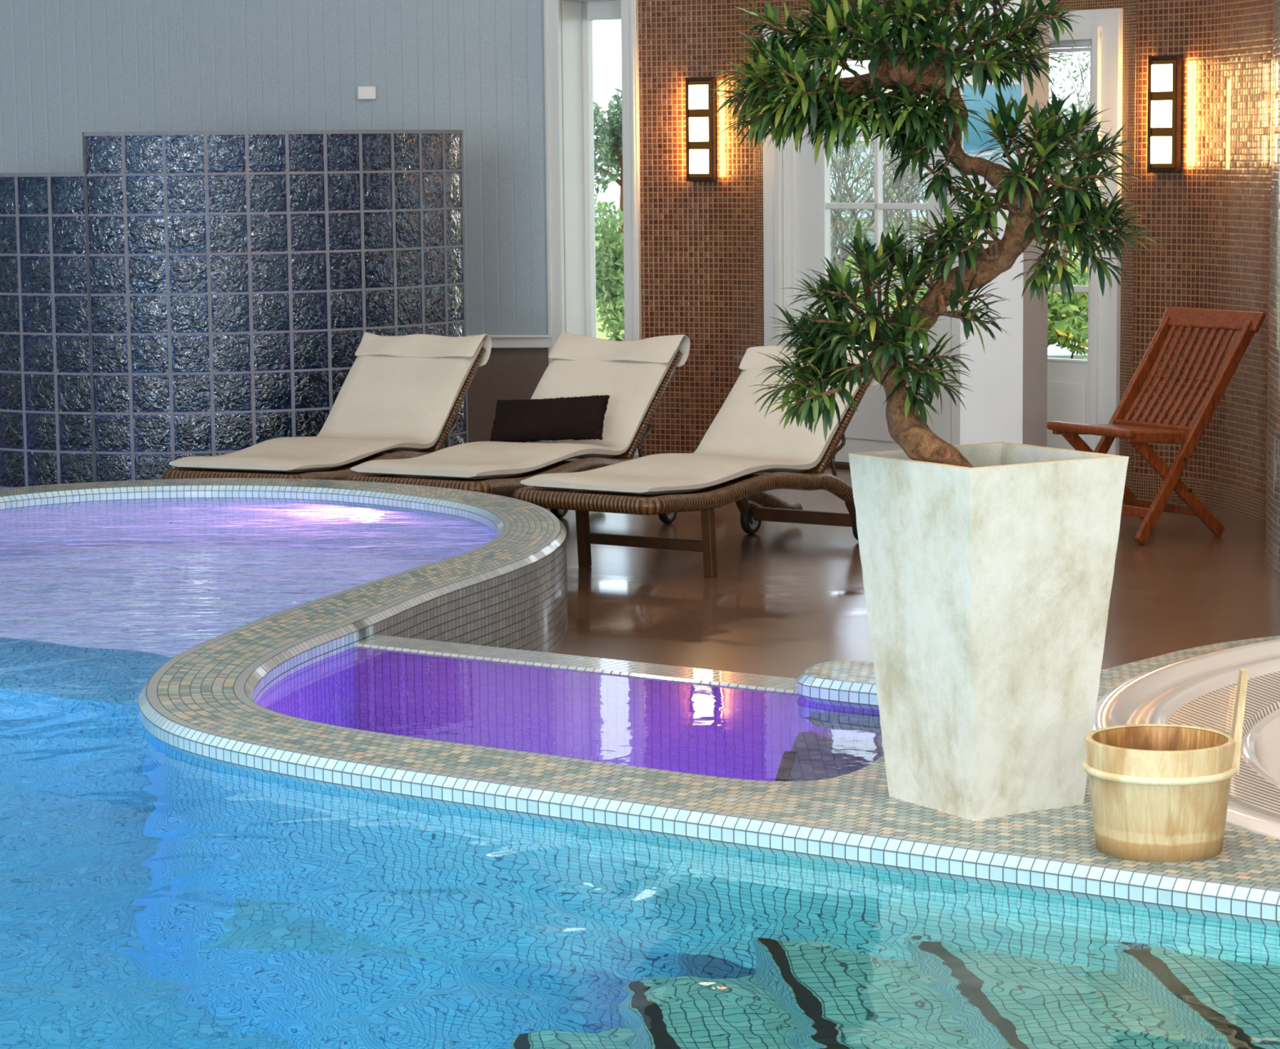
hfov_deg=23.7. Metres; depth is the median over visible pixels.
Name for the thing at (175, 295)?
tiled wall
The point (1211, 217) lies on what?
wall
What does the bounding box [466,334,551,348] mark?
trim
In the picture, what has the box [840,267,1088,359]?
shrub
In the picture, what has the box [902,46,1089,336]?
bare shrub
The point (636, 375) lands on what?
sun lounger
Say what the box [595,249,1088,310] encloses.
flower bed
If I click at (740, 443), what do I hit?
sun lounger
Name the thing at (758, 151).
trim
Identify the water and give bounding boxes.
[0,500,497,657]
[0,637,1279,1048]
[256,646,884,781]
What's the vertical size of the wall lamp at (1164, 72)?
0.478 m
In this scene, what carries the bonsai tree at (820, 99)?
in the planter
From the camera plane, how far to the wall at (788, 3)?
14.25 m
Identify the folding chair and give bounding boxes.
[1046,306,1266,544]
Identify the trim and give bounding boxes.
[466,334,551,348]
[754,13,765,346]
[768,0,1123,26]
[1119,0,1136,489]
[1129,473,1266,522]
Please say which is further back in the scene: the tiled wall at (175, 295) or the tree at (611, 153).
the tree at (611, 153)
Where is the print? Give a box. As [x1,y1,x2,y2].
[963,84,1021,161]
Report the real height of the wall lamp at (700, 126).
0.497 m
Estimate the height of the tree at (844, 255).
2.156 m
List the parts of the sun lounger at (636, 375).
mattress, backrest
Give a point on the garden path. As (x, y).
(1053, 351)
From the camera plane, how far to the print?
12.08 m
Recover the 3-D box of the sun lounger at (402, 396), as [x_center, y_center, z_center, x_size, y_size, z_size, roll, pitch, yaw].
[-1.144,-0.351,12.108,0.621,0.742,1.911,2,8,23]
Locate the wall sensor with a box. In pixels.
[357,85,377,99]
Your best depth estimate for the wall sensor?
15.05 m
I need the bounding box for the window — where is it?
[543,0,641,364]
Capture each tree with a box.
[593,88,623,234]
[595,196,624,341]
[702,0,1163,467]
[830,128,928,321]
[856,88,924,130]
[1048,97,1089,270]
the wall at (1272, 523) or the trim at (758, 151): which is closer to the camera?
the wall at (1272, 523)
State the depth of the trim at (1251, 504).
12.57 m
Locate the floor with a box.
[545,454,1279,678]
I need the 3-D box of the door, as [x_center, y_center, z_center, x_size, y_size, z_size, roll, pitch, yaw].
[1.350,-1.238,13.743,0.170,2.055,2.157,-7,9,-41]
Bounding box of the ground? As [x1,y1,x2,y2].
[595,222,1088,359]
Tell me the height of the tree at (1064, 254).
2.369 m
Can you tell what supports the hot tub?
in the ledge
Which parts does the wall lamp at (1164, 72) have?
glass pane, glass pane, glass pane, amber glass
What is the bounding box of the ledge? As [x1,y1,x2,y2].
[0,477,1279,926]
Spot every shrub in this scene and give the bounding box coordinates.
[830,160,928,309]
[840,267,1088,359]
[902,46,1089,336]
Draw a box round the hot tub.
[1093,638,1279,839]
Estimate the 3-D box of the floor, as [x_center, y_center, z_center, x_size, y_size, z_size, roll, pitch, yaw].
[-0.248,0.226,10.352,12.500,0.001,14.500,-1,7,0]
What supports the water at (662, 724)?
in the ledge
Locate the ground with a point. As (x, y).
(599, 335)
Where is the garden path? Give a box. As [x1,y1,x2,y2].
[910,343,1088,358]
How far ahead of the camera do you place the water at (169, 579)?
9.24 m
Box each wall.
[0,0,548,442]
[0,129,468,488]
[638,0,766,455]
[766,0,959,14]
[1132,0,1273,497]
[1265,0,1279,577]
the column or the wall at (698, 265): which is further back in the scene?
the wall at (698, 265)
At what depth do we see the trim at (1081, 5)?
12.97 m
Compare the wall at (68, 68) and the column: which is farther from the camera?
the wall at (68, 68)
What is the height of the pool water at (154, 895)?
0.001 m
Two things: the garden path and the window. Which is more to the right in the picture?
the garden path
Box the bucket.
[1082,668,1248,862]
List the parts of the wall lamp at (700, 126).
glass pane, glass pane, glass pane, amber glass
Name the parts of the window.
frame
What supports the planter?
on the ledge
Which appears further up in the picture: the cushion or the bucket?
the cushion
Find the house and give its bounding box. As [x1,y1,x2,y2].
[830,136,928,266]
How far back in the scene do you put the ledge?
6.03 m
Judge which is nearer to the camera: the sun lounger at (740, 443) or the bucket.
the bucket
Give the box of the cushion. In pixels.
[488,395,609,442]
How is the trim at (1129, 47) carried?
attached to the wall at (1211, 217)
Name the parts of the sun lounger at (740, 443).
leg, mattress, leg, backrest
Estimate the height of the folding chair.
0.854 m
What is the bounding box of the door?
[762,8,1123,469]
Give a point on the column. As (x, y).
(1007, 402)
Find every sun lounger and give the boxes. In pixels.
[162,332,512,497]
[344,333,723,524]
[512,345,878,577]
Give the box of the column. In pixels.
[960,0,1049,446]
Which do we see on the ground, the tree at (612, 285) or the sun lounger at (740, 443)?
the tree at (612, 285)
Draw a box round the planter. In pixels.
[848,441,1128,820]
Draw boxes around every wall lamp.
[685,76,715,182]
[1146,54,1182,172]

